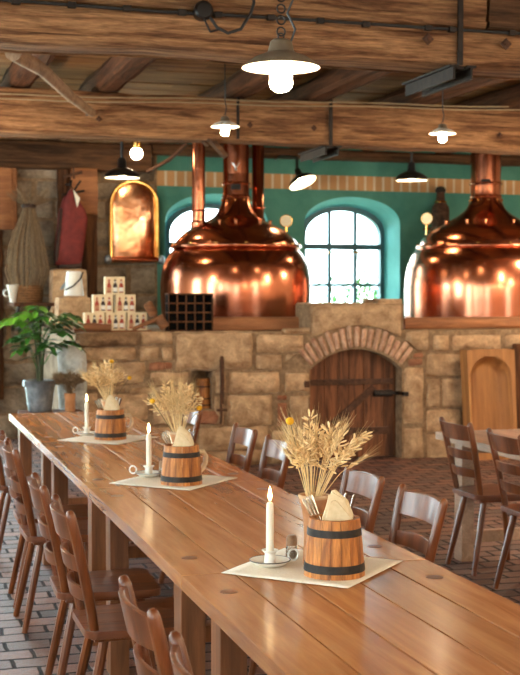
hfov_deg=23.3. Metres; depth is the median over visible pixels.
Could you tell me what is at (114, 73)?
ceiling beam
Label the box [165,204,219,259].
window
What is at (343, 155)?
wall plate
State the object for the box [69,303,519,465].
stone wall
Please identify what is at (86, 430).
socket
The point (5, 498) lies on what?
dining chair
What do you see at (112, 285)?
carton
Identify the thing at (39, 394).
bucket
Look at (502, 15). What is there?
ceiling beam
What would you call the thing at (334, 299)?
shrub
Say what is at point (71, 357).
slab
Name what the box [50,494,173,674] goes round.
dining chair
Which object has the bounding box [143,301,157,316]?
mallet
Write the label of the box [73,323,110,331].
log
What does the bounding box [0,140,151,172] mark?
wall plate
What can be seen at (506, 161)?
wall plate
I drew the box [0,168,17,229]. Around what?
wooden panel
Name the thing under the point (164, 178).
trim
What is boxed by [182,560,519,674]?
dining table
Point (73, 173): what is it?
hook
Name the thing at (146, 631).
dining chair
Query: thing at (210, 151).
wall plate
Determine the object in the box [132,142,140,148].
socket
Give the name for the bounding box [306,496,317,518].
fork
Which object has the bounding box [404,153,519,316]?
kettle
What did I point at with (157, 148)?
wall plate
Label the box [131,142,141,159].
globe lamp
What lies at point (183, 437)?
folded napkin
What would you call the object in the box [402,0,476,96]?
iron bracket
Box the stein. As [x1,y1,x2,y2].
[194,378,210,407]
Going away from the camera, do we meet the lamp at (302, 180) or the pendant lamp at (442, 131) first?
the pendant lamp at (442, 131)
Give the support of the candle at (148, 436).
in the candle holder at (148, 472)
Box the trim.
[157,170,519,194]
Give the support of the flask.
on the shelf
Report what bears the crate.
on the stone wall at (266, 371)
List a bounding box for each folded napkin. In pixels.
[104,395,119,409]
[173,426,193,446]
[322,489,353,520]
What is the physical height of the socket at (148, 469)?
0.043 m
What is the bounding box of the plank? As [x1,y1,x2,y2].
[512,344,519,428]
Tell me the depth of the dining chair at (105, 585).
4.89 m
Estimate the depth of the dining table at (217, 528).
4.65 m
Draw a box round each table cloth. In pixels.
[58,435,155,444]
[109,475,237,489]
[221,548,401,587]
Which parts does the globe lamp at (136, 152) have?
bulb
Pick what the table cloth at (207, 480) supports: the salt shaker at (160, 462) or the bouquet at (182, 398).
the salt shaker at (160, 462)
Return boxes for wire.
[0,93,508,106]
[0,98,519,110]
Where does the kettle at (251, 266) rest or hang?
on the platform
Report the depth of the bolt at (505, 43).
7.23 m
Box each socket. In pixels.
[82,427,90,432]
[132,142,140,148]
[144,465,153,473]
[262,548,277,562]
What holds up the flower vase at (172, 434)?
on the table cloth at (207, 480)
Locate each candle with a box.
[85,394,88,427]
[146,423,151,465]
[266,488,273,550]
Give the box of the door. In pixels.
[304,349,408,458]
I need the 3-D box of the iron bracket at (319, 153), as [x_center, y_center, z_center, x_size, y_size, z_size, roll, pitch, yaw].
[0.530,-1.838,11.254,0.180,0.481,0.680,-1,2,-17]
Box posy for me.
[45,367,95,393]
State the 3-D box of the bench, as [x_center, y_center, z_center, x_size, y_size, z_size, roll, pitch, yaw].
[-1.805,0.926,10.894,0.532,0.580,0.370,-1,2,-17]
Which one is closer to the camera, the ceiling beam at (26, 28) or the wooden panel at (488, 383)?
the ceiling beam at (26, 28)
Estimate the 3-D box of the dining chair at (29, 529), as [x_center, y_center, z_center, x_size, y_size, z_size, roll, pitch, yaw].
[-0.999,0.949,6.127,0.492,0.878,0.403,-1,2,-18]
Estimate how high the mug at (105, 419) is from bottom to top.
0.172 m
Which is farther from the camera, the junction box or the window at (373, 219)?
the window at (373, 219)
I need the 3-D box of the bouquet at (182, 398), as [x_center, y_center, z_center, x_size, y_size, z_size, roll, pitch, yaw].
[-0.390,0.367,5.708,0.270,0.494,0.302,-1,2,-25]
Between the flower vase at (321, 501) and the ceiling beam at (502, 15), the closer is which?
the flower vase at (321, 501)
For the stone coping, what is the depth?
12.14 m
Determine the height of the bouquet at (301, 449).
0.475 m
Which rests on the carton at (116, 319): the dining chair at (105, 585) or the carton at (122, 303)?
the carton at (122, 303)
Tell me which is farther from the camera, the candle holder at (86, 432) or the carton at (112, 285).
the carton at (112, 285)
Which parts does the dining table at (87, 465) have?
leg, leg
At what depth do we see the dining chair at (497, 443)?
6.73 m
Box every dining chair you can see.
[0,430,87,607]
[0,454,40,551]
[2,440,87,633]
[28,472,160,674]
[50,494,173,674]
[118,574,173,674]
[130,408,202,544]
[158,423,257,596]
[169,630,192,674]
[205,434,290,622]
[248,464,384,674]
[388,484,447,562]
[439,416,519,575]
[486,428,519,588]
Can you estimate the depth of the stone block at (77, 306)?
12.55 m
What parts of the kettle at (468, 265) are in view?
name plate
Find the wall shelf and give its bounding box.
[7,302,54,330]
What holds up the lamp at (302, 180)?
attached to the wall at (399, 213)
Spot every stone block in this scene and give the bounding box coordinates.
[49,269,86,324]
[55,297,90,328]
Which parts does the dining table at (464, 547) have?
leg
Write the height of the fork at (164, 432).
0.183 m
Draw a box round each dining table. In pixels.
[9,411,167,564]
[40,438,263,645]
[89,481,425,674]
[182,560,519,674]
[435,429,519,561]
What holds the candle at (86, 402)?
in the candle holder at (86, 432)
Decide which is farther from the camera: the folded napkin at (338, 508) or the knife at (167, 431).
the knife at (167, 431)
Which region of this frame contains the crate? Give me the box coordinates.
[164,293,212,331]
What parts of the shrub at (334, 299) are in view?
stem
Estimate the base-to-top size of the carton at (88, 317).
0.166 m
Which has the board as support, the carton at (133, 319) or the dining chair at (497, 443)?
the carton at (133, 319)
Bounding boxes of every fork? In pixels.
[163,431,169,443]
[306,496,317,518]
[350,494,355,508]
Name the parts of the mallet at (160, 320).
mallet handle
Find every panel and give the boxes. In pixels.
[70,168,97,214]
[104,180,164,263]
[460,349,516,459]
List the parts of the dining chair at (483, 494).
leg, leg, seat, leg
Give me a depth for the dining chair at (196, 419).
7.85 m
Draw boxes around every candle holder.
[72,427,94,435]
[129,465,159,476]
[249,548,298,567]
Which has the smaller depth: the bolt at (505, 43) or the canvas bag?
the bolt at (505, 43)
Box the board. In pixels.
[111,330,151,331]
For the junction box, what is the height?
0.265 m
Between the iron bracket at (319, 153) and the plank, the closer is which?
the iron bracket at (319, 153)
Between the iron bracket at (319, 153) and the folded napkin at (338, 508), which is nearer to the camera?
the folded napkin at (338, 508)
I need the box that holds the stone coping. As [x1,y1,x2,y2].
[297,299,401,303]
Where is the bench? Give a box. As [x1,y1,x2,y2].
[18,409,82,442]
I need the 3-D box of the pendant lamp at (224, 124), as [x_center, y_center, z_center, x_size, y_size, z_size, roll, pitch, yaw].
[-0.275,-1.901,9.881,0.225,0.637,0.225,-1,2,-17]
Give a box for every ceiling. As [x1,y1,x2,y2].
[0,52,519,110]
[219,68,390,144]
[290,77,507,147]
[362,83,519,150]
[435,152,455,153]
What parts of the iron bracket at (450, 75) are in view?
cross plate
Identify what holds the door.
in the stone wall at (266, 371)
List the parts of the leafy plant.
plant stem, plant stem, plant stem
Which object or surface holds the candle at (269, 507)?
in the candle holder at (269, 560)
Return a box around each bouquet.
[76,356,131,399]
[142,369,203,431]
[272,406,382,495]
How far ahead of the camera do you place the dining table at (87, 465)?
6.25 m
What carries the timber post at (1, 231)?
attached to the wall at (399, 213)
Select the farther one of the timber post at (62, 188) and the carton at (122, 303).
the timber post at (62, 188)
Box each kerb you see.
[213,317,298,330]
[403,316,519,328]
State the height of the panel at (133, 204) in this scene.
0.938 m
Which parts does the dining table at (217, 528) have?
leg, leg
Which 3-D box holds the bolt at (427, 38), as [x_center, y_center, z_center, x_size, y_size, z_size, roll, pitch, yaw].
[0.948,-1.681,7.090,0.067,0.067,0.027,-1,2,-17]
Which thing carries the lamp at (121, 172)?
hanging from the ceiling at (163, 76)
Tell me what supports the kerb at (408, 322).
on the platform
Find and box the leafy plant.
[0,306,84,380]
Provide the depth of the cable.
6.82 m
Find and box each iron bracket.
[298,100,341,162]
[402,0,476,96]
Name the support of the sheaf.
in the wicker basket
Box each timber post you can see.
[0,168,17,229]
[0,230,3,399]
[57,169,69,220]
[82,215,97,311]
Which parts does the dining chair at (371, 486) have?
leg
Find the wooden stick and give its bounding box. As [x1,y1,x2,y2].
[4,52,95,116]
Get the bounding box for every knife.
[166,430,172,445]
[302,498,312,514]
[310,495,320,519]
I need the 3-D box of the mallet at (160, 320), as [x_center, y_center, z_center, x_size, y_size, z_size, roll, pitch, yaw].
[-1.014,-0.138,11.610,0.358,0.151,0.094,-1,2,-23]
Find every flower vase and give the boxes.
[168,430,187,442]
[298,492,328,564]
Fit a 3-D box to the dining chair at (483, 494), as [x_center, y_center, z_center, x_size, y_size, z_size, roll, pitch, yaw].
[1.321,0.907,7.325,0.492,0.878,0.403,-1,2,-18]
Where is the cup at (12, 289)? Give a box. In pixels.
[3,285,18,301]
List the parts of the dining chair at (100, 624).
leg, leg, seat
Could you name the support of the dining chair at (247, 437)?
on the floor
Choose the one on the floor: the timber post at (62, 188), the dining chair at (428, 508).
the dining chair at (428, 508)
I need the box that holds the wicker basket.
[11,285,43,302]
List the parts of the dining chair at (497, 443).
leg, seat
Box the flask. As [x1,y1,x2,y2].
[431,186,448,226]
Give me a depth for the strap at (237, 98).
10.71 m
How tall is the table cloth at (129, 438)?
0.003 m
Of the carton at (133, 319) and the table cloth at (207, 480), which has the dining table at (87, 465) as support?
the table cloth at (207, 480)
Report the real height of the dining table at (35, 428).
0.751 m
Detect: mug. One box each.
[94,408,133,440]
[161,443,207,486]
[303,513,364,580]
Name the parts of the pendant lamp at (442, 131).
lamp shade, bulb, cord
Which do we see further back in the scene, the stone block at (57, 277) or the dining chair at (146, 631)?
the stone block at (57, 277)
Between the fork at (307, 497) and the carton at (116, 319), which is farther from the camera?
the carton at (116, 319)
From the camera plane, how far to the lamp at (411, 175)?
13.22 m
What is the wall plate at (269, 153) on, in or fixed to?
attached to the wall at (399, 213)
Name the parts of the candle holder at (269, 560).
ring handle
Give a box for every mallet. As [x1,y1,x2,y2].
[132,314,168,330]
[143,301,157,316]
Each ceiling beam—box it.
[0,1,519,79]
[0,54,54,87]
[0,87,519,155]
[37,0,486,29]
[46,57,157,140]
[148,69,292,143]
[485,0,519,31]
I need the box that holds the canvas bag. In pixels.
[54,180,87,268]
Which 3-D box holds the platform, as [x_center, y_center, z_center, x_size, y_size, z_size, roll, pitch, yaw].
[1.313,0.493,13.819,7.140,1.240,2.340,-1,2,-17]
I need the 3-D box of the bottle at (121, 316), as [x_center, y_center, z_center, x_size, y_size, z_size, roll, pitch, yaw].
[-1.288,-0.146,11.743,0.038,0.126,0.004,0,2,-13]
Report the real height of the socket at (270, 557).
0.043 m
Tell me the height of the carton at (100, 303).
0.166 m
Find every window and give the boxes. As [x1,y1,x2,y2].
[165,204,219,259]
[304,206,383,302]
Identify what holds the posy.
in the clay pot
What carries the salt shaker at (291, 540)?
on the table cloth at (292, 571)
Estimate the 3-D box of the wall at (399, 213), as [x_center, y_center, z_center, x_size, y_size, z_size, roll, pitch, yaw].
[-1.018,-0.701,14.478,11.800,3.580,0.415,-1,2,-17]
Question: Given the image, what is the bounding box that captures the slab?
[57,346,86,411]
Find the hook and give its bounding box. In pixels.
[64,167,82,178]
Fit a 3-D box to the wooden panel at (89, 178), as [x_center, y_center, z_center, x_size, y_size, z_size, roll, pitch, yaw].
[-1.944,-1.604,13.862,0.290,0.522,0.192,-1,2,-17]
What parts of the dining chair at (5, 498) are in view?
leg, leg, seat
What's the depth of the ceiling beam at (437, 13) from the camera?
7.02 m
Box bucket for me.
[23,379,56,411]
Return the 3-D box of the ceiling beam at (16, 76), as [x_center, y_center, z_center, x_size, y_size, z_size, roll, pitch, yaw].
[-0.368,-1.954,5.045,0.221,0.226,18.000,-1,2,-17]
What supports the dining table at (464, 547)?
on the floor
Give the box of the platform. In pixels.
[39,325,239,408]
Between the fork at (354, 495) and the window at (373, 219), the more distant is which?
the window at (373, 219)
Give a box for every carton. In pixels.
[83,312,103,323]
[92,295,112,312]
[104,277,124,294]
[104,312,124,329]
[114,295,135,311]
[126,312,146,329]
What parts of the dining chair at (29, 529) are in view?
leg, leg, seat, leg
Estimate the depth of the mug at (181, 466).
5.53 m
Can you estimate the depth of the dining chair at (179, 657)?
2.69 m
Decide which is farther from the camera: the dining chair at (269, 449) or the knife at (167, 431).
the dining chair at (269, 449)
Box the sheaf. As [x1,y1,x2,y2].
[5,187,50,288]
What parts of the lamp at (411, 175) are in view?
lamp shade, cord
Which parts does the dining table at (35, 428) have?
leg, leg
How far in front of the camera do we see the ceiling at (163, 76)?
11.15 m
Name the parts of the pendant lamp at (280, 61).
lamp shade, chain, bulb, cord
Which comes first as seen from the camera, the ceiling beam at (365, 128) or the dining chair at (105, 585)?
the dining chair at (105, 585)
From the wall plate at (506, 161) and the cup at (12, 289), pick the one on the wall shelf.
the cup at (12, 289)
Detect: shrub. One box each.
[312,265,374,302]
[338,274,376,302]
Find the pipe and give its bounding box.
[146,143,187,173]
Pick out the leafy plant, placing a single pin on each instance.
(19, 321)
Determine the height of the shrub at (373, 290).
2.149 m
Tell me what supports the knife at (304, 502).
in the mug at (334, 549)
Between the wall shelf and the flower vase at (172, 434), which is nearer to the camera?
the flower vase at (172, 434)
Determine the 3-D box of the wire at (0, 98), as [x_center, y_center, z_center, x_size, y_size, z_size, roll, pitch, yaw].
[0.178,-1.996,10.788,4.965,0.120,0.010,-1,2,-17]
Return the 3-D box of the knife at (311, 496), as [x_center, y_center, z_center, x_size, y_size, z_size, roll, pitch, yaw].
[0.190,0.572,3.838,0.078,0.187,0.015,0,2,0]
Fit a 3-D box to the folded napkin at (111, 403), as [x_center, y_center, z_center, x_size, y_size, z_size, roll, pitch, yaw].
[-0.858,0.422,7.290,0.094,0.178,0.039,0,2,-2]
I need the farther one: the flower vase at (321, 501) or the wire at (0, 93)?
the wire at (0, 93)
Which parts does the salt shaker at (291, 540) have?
glass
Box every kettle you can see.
[160,143,310,317]
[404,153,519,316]
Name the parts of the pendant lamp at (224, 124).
lamp shade, bulb, cord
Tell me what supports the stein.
in the stone wall at (266, 371)
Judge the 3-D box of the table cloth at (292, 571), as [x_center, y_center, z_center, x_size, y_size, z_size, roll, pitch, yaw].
[0.167,0.710,3.900,0.420,0.003,0.420,1,2,28]
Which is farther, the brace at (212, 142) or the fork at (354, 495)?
the brace at (212, 142)
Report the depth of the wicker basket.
13.24 m
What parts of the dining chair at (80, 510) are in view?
leg, leg, seat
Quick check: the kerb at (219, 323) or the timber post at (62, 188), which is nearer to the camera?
the kerb at (219, 323)
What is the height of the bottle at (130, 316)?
0.126 m
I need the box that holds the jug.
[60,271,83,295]
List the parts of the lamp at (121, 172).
cord, lamp shade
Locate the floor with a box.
[0,439,519,674]
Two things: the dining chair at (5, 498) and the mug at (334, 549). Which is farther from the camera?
the dining chair at (5, 498)
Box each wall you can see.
[0,138,519,438]
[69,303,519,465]
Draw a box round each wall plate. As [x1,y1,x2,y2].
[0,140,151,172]
[151,143,182,155]
[205,145,221,157]
[264,147,309,159]
[324,150,470,164]
[501,156,519,166]
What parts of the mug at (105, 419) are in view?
handle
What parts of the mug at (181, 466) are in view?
handle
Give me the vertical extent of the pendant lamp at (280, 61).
1.279 m
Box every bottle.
[114,315,117,328]
[120,315,123,328]
[129,315,132,327]
[135,315,138,325]
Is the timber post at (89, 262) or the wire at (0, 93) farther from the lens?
the timber post at (89, 262)
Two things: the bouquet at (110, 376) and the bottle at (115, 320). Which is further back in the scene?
the bottle at (115, 320)
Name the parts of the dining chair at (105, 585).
leg, leg, seat, leg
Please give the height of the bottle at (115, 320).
0.126 m
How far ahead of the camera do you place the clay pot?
10.82 m
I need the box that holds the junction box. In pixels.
[193,0,254,34]
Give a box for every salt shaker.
[158,460,162,476]
[286,534,296,558]
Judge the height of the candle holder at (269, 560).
0.049 m
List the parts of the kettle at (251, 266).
name plate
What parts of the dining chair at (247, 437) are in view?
leg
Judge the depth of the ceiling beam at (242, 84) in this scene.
10.59 m
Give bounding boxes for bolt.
[422,33,433,44]
[501,38,510,49]
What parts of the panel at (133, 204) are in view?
rail, rail, rail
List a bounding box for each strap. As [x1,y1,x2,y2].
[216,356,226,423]
[236,97,238,138]
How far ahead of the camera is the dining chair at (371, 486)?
5.19 m
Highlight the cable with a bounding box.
[0,0,519,35]
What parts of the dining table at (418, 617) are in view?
leg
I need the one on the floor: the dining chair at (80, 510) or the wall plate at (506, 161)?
the dining chair at (80, 510)
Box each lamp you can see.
[104,142,139,179]
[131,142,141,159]
[211,64,238,135]
[242,0,319,92]
[274,155,315,190]
[395,151,427,181]
[429,90,455,142]
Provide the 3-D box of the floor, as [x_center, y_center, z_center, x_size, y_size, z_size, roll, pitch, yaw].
[1.624,1.448,5.764,11.800,0.100,18.600,-1,2,-17]
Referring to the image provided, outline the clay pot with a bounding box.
[64,393,75,411]

